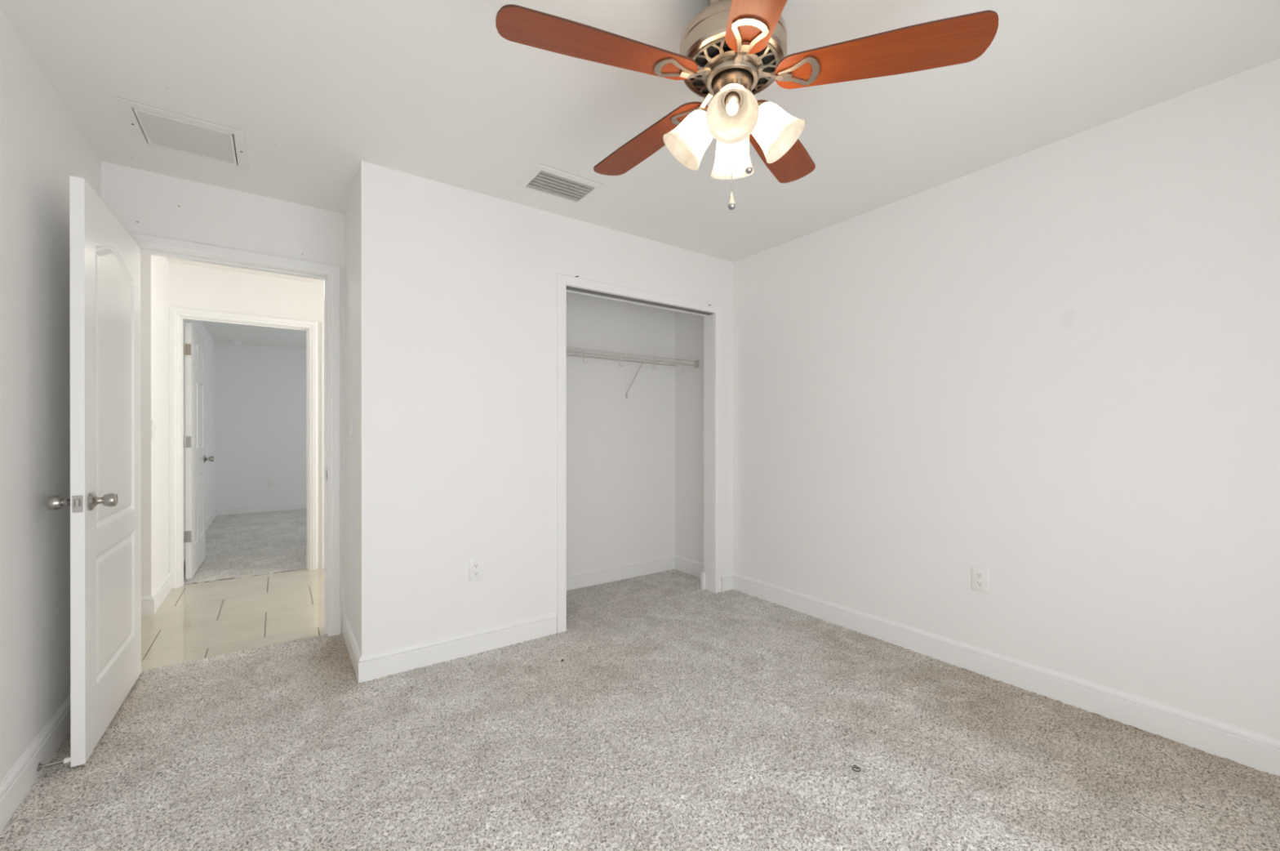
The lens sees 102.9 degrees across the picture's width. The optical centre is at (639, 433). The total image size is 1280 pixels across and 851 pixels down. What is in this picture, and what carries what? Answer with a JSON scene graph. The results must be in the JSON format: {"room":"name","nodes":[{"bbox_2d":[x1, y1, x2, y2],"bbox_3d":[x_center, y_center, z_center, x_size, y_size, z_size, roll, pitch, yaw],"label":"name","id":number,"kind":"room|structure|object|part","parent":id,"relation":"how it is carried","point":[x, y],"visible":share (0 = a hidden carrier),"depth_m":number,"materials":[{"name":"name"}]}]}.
{"room":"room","nodes":[
{"label":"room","id":0,"kind":"room"},
{"bbox_2d":[0,7,101,782],"bbox_3d":[-1.414,-0.054,0.724,0.115,2.440,4.260,0,0,-35],"label":"wall","id":1,"kind":"structure","parent":0,"point":[42,144],"depth_m":1.73,"materials":[{"name":"paint"}]},
{"bbox_2d":[0,694,71,831],"bbox_3d":[-1.361,1.106,0.764,0.015,0.126,4.020,0,0,-35],"label":"baseboard","id":2,"kind":"structure","parent":1,"relation":"attached to","point":[14,787],"depth_m":1.69,"materials":[{"name":"paint"}]},
{"bbox_2d":[46,175,141,766],"bbox_3d":[-2.180,0.132,2.101,0.167,2.036,0.839,0,0,-35],"label":"door","id":3,"kind":"structure","parent":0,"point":[104,500],"depth_m":1.95,"materials":[{"name":"paint"}]},
{"bbox_2d":[36,756,71,771],"bbox_3d":[-2.003,1.128,1.745,0.076,0.027,0.027,0,0,-35],"label":"door stop","id":4,"kind":"object","parent":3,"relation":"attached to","point":[68,759],"visible":1,"depth_m":1.74,"materials":[{"name":"silver metal"}]},
{"bbox_3d":[-2.005,1.128,1.742,0.054,0.011,0.011,0,0,-32],"label":"rod","id":5,"kind":"part","parent":4,"relation":"part of","materials":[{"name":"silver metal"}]},
{"bbox_3d":[-2.024,0.242,1.786,0.066,0.067,0.067,0,0,-35],"label":"knob","id":6,"kind":"part","parent":3,"relation":"part of","materials":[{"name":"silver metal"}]},
{"bbox_3d":[-1.948,0.244,1.765,0.025,0.058,0.002,0,0,-34],"label":"latch plate","id":7,"kind":"part","parent":3,"relation":"part of","materials":[{"name":"silver metal"}]},
{"bbox_3d":[-1.941,0.242,1.844,0.066,0.067,0.067,0,0,-35],"label":"knob","id":8,"kind":"part","parent":3,"relation":"part of","materials":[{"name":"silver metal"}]},
{"bbox_2d":[140,253,168,595],"bbox_3d":[-4.082,-0.058,3.010,1.840,2.440,0.660,0,0,-35],"label":"wall","id":9,"kind":"structure","parent":0,"point":[154,269],"depth_m":3.35,"materials":[{"name":"paint"}]},
{"bbox_2d":[151,419,155,438],"bbox_3d":[-3.161,-0.028,3.317,0.016,0.120,0.074,0,0,-35],"label":"light switch","id":10,"kind":"object","parent":9,"relation":"attached to","point":[153,427],"visible":1,"depth_m":3.31,"materials":[{"name":"white plastic"}]},
{"bbox_2d":[141,572,171,616],"bbox_3d":[-4.035,1.102,3.046,1.755,0.126,0.690,0,0,-35],"label":"baseboard","id":11,"kind":"structure","parent":9,"relation":"attached to","point":[150,604],"depth_m":3.35,"materials":[{"name":"paint"}]},
{"bbox_2d":[183,319,215,545],"bbox_3d":[-4.854,-0.061,5.496,0.115,2.440,4.055,0,0,-35],"label":"wall","id":12,"kind":"structure","parent":0,"point":[210,344],"depth_m":6.47,"materials":[{"name":"paint"}]},
{"bbox_2d":[183,322,213,578],"bbox_3d":[-3.783,0.138,4.341,0.168,2.020,0.812,0,0,-35],"label":"door","id":13,"kind":"structure","parent":12,"relation":"in","point":[194,344],"depth_m":4.16,"materials":[{"name":"paint"}]},
{"bbox_3d":[-3.935,0.233,4.652,0.066,0.067,0.067,0,0,-35],"label":"knob","id":14,"kind":"part","parent":13,"relation":"part of","materials":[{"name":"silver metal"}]},
{"bbox_2d":[183,501,306,559],"bbox_3d":[-3.581,1.103,6.404,3.010,0.113,4.055,0,0,-35],"label":"baseboard","id":15,"kind":"structure","parent":12,"relation":"attached to","point":[291,505],"depth_m":7.41,"materials":[{"name":"paint"}]},
{"bbox_2d":[168,262,324,568],"bbox_3d":[-2.979,-0.060,4.271,5.100,2.440,0.115,0,0,-35],"label":"wall","id":16,"kind":"structure","parent":0,"point":[191,286],"depth_m":4.10,"materials":[{"name":"paint"}]},
{"bbox_2d":[168,306,324,588],"bbox_3d":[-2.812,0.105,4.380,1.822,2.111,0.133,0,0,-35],"label":"door frame","id":17,"kind":"structure","parent":16,"relation":"attached to","point":[174,313],"depth_m":3.98,"materials":[{"name":"paint"}]},
{"bbox_2d":[215,342,306,506],"bbox_3d":[-4.792,-0.065,8.090,3.225,2.440,0.100,0,0,-35],"label":"wall","id":18,"kind":"structure","parent":0,"point":[260,391],"depth_m":7.47,"materials":[{"name":"paint"}]},
{"bbox_2d":[267,477,274,486],"bbox_3d":[-5.463,0.726,7.547,0.074,0.120,0.008,0,0,-35],"label":"wall outlet","id":19,"kind":"object","parent":18,"relation":"attached to","point":[270,481],"visible":1,"depth_m":7.54,"materials":[{"name":"white plastic"}]},
{"bbox_2d":[344,171,358,644],"bbox_3d":[-1.500,-0.057,2.762,0.115,2.440,0.599,0,0,-35],"label":"wall","id":20,"kind":"structure","parent":0,"point":[351,215],"depth_m":2.66,"materials":[{"name":"paint"}]},
{"bbox_2d":[348,421,352,444],"bbox_3d":[-1.530,-0.003,2.691,0.016,0.120,0.074,0,0,-35],"label":"light switch","id":21,"kind":"object","parent":20,"relation":"attached to","point":[350,432],"visible":1,"depth_m":2.67,"materials":[{"name":"white plastic"}]},
{"bbox_3d":[-1.526,-0.003,2.694,0.006,0.120,0.074,0,0,-35],"label":"plate","id":22,"kind":"part","parent":21,"relation":"part of","materials":[{"name":"white plastic"}]},
{"bbox_2d":[100,161,675,632],"bbox_3d":[-1.197,-0.058,3.398,3.569,2.440,0.145,0,0,-35],"label":"wall","id":23,"kind":"structure","parent":0,"point":[620,450],"depth_m":3.89,"materials":[{"name":"paint"}]},
{"bbox_2d":[126,230,341,635],"bbox_3d":[-2.152,0.097,2.726,0.947,2.132,0.133,0,0,-35],"label":"door frame","id":24,"kind":"structure","parent":23,"relation":"attached to","point":[334,271],"depth_m":2.92,"materials":[{"name":"paint"}]},
{"bbox_2d":[566,346,698,398],"bbox_3d":[-0.498,-0.434,3.612,2.179,0.314,0.313,0,0,-35],"label":"wire shelf","id":25,"kind":"object","parent":23,"relation":"attached to","point":[696,362],"visible":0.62,"depth_m":3.85,"materials":[{"name":"white metal"}]},
{"bbox_3d":[-0.587,-0.577,3.735,2.176,0.006,0.006,0,0,-35],"label":"rail","id":26,"kind":"part","parent":25,"relation":"part of","materials":[{"name":"white metal"}]},
{"bbox_3d":[-0.501,-0.577,3.614,2.176,0.006,0.006,0,0,-35],"label":"rail","id":27,"kind":"part","parent":25,"relation":"part of","materials":[{"name":"white metal"}]},
{"bbox_3d":[-0.414,-0.578,3.491,2.176,0.007,0.007,0,0,-35],"label":"rail","id":28,"kind":"part","parent":25,"relation":"part of","materials":[{"name":"white metal"}]},
{"bbox_3d":[-0.414,-0.542,3.491,2.176,0.011,0.012,0,0,-35],"label":"rail","id":29,"kind":"part","parent":25,"relation":"part of","materials":[{"name":"white metal"}]},
{"bbox_2d":[358,160,733,654],"bbox_3d":[-0.339,-0.058,3.151,2.458,2.440,0.115,0,0,-35],"label":"wall","id":30,"kind":"structure","parent":0,"point":[457,286],"depth_m":2.66,"materials":[{"name":"paint"}]},
{"bbox_2d":[469,556,483,581],"bbox_3d":[-0.868,0.721,2.700,0.074,0.120,0.008,0,0,-35],"label":"wall outlet","id":31,"kind":"object","parent":30,"relation":"attached to","point":[476,565],"visible":1,"depth_m":2.70,"materials":[{"name":"white plastic"}]},
{"bbox_2d":[473,570,479,575],"bbox_3d":[-0.868,0.741,2.700,0.033,0.027,0.008,0,0,-35],"label":"receptacle","id":32,"kind":"object","parent":31,"relation":"attached to","point":[475,572],"depth_m":2.70,"materials":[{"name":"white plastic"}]},
{"bbox_2d":[473,562,479,568],"bbox_3d":[-0.868,0.701,2.700,0.033,0.027,0.008,0,0,-35],"label":"receptacle","id":33,"kind":"object","parent":31,"relation":"attached to","point":[476,565],"depth_m":2.70,"materials":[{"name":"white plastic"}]},
{"bbox_2d":[342,554,703,683],"bbox_3d":[-0.514,1.102,3.386,2.473,0.126,0.729,0,0,-35],"label":"baseboard","id":34,"kind":"structure","parent":30,"relation":"attached to","point":[376,664],"depth_m":2.74,"materials":[{"name":"paint"}]},
{"bbox_2d":[556,273,721,632],"bbox_3d":[0.023,0.115,3.400,1.320,2.093,0.129,0,0,-35],"label":"door frame","id":35,"kind":"structure","parent":30,"relation":"attached to","point":[562,280],"depth_m":3.70,"materials":[{"name":"paint"}]},
{"bbox_2d":[566,285,712,316],"bbox_3d":[0.025,-0.868,3.396,1.202,0.009,0.082,0,0,-35],"label":"door track","id":36,"kind":"object","parent":30,"relation":"attached to","point":[569,289],"visible":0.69,"depth_m":3.35,"materials":[{"name":"metal"}]},
{"bbox_2d":[701,571,704,589],"bbox_3d":[0.469,1.098,3.799,0.016,0.126,0.026,0,0,-35],"label":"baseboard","id":37,"kind":"structure","parent":30,"relation":"attached to","point":[703,572],"depth_m":3.79,"materials":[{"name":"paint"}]},
{"bbox_2d":[0,508,1279,850],"bbox_3d":[-2.541,1.209,3.545,5.611,0.106,9.940,0,0,-35],"label":"floor","id":38,"kind":"structure","parent":0,"point":[676,714],"depth_m":1.88,"materials":[{"name":"grey carpet"}]},
{"bbox_2d":[852,764,860,771],"bbox_3d":[0.744,1.152,1.751,0.028,0.013,0.030,0,0,-35],"label":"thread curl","id":39,"kind":"object","parent":38,"relation":"on","point":[858,767],"visible":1,"depth_m":1.75,"materials":[{"name":"white fabric"}]},
{"bbox_2d":[937,833,945,839],"bbox_3d":[0.864,1.157,1.462,0.011,0.002,0.023,0,0,-35],"label":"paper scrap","id":40,"kind":"object","parent":38,"relation":"on","point":[939,835],"visible":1,"depth_m":1.46,"materials":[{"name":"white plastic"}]},
{"bbox_2d":[0,0,1279,349],"bbox_3d":[-2.402,-1.338,3.627,5.495,0.121,10.140,0,0,-35],"label":"ceiling","id":41,"kind":"structure","parent":0,"point":[433,90],"depth_m":1.92,"materials":[{"name":"paint"}]},
{"bbox_2d":[113,96,248,171],"bbox_3d":[-1.950,-1.304,2.207,0.396,0.066,0.395,0,0,-35],"label":"ceiling vent","id":42,"kind":"object","parent":41,"relation":"in","point":[164,131],"visible":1,"depth_m":2.19,"materials":[{"name":"metal"}]},
{"bbox_3d":[-1.950,-1.281,2.209,0.306,0.019,0.304,0,0,-35],"label":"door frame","id":43,"kind":"part","parent":42,"relation":"part of","materials":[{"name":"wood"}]},
{"bbox_2d":[516,163,604,204],"bbox_3d":[-0.410,-1.323,2.623,0.364,0.109,0.263,0,0,-35],"label":"ceiling vent","id":44,"kind":"object","parent":41,"relation":"in","point":[539,168],"visible":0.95,"depth_m":2.61,"materials":[{"name":"metal"}]},
{"bbox_2d":[495,0,998,209],"bbox_3d":[0.235,-0.965,1.505,1.267,0.622,1.229,0,0,-35],"label":"ceiling fan","id":45,"kind":"object","parent":41,"relation":"hanging from","point":[731,51],"visible":1,"depth_m":1.39,"materials":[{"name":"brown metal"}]},
{"bbox_3d":[-0.098,-1.012,1.339,0.542,0.030,0.142,0,0,-20],"label":"blade","id":46,"kind":"part","parent":45,"relation":"part of","materials":[{"name":"brown wood"}]},
{"bbox_3d":[0.026,-1.013,1.780,0.142,0.030,0.542,0,0,-38],"label":"blade","id":47,"kind":"part","parent":45,"relation":"part of","materials":[{"name":"brown wood"}]},
{"bbox_3d":[0.139,-0.860,1.497,0.146,0.155,0.147,0,0,-35],"label":"lamp shade","id":48,"kind":"part","parent":45,"relation":"part of","materials":[{"name":"white glass"}]},
{"bbox_3d":[0.268,-0.805,1.490,0.003,0.205,0.003,0,0,-35],"label":"pull chain","id":49,"kind":"part","parent":45,"relation":"part of","materials":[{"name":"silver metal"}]},
{"bbox_3d":[0.247,-0.877,1.369,0.031,0.053,0.049,0,0,-3],"label":"bulb","id":50,"kind":"part","parent":45,"relation":"part of","materials":[{"name":"white glass"}]},
{"bbox_3d":[0.290,-0.860,1.602,0.147,0.155,0.146,0,0,-35],"label":"lamp shade","id":51,"kind":"part","parent":45,"relation":"part of","materials":[{"name":"white glass"}]},
{"bbox_3d":[0.244,-0.859,1.345,0.147,0.155,0.146,0,0,-35],"label":"lamp shade","id":52,"kind":"part","parent":45,"relation":"part of","materials":[{"name":"white glass"}]},
{"bbox_3d":[0.282,-1.012,1.085,0.142,0.030,0.542,0,0,-2],"label":"blade","id":53,"kind":"part","parent":45,"relation":"part of","materials":[{"name":"brown wood"}]},
{"bbox_3d":[0.395,-0.860,1.451,0.146,0.155,0.147,0,0,-35],"label":"lamp shade","id":54,"kind":"part","parent":45,"relation":"part of","materials":[{"name":"white glass"}]},
{"bbox_3d":[0.483,-1.013,1.797,0.142,0.030,0.542,0,0,34],"label":"blade","id":55,"kind":"part","parent":45,"relation":"part of","materials":[{"name":"brown wood"}]},
{"bbox_3d":[0.641,-1.012,1.368,0.542,0.030,0.142,0,0,16],"label":"blade","id":56,"kind":"part","parent":45,"relation":"part of","materials":[{"name":"brown wood"}]},
{"bbox_2d":[675,57,1279,738],"bbox_3d":[1.494,-0.057,2.794,0.116,2.440,4.260,0,0,-35],"label":"wall","id":57,"kind":"structure","parent":0,"point":[1053,369],"depth_m":2.24,"materials":[{"name":"paint"}]},
{"bbox_2d":[971,564,988,593],"bbox_3d":[1.649,0.708,2.472,0.008,0.120,0.074,0,0,-35],"label":"wall outlet","id":58,"kind":"object","parent":57,"relation":"attached to","point":[980,575],"visible":1,"depth_m":2.47,"materials":[{"name":"white plastic"}]},
{"bbox_2d":[975,580,983,586],"bbox_3d":[1.649,0.728,2.472,0.008,0.027,0.033,0,0,-35],"label":"receptacle","id":59,"kind":"object","parent":58,"relation":"attached to","point":[978,583],"depth_m":2.47,"materials":[{"name":"white plastic"}]},
{"bbox_2d":[975,572,983,577],"bbox_3d":[1.649,0.688,2.472,0.008,0.027,0.033,0,0,-35],"label":"receptacle","id":60,"kind":"object","parent":58,"relation":"attached to","point":[978,575],"depth_m":2.47,"materials":[{"name":"white plastic"}]},
{"bbox_2d":[721,571,1279,775],"bbox_3d":[1.605,1.103,2.436,0.122,0.126,3.306,0,0,-35],"label":"baseboard","id":61,"kind":"structure","parent":57,"relation":"attached to","point":[1257,750],"depth_m":2.24,"materials":[{"name":"paint"}]}
]}

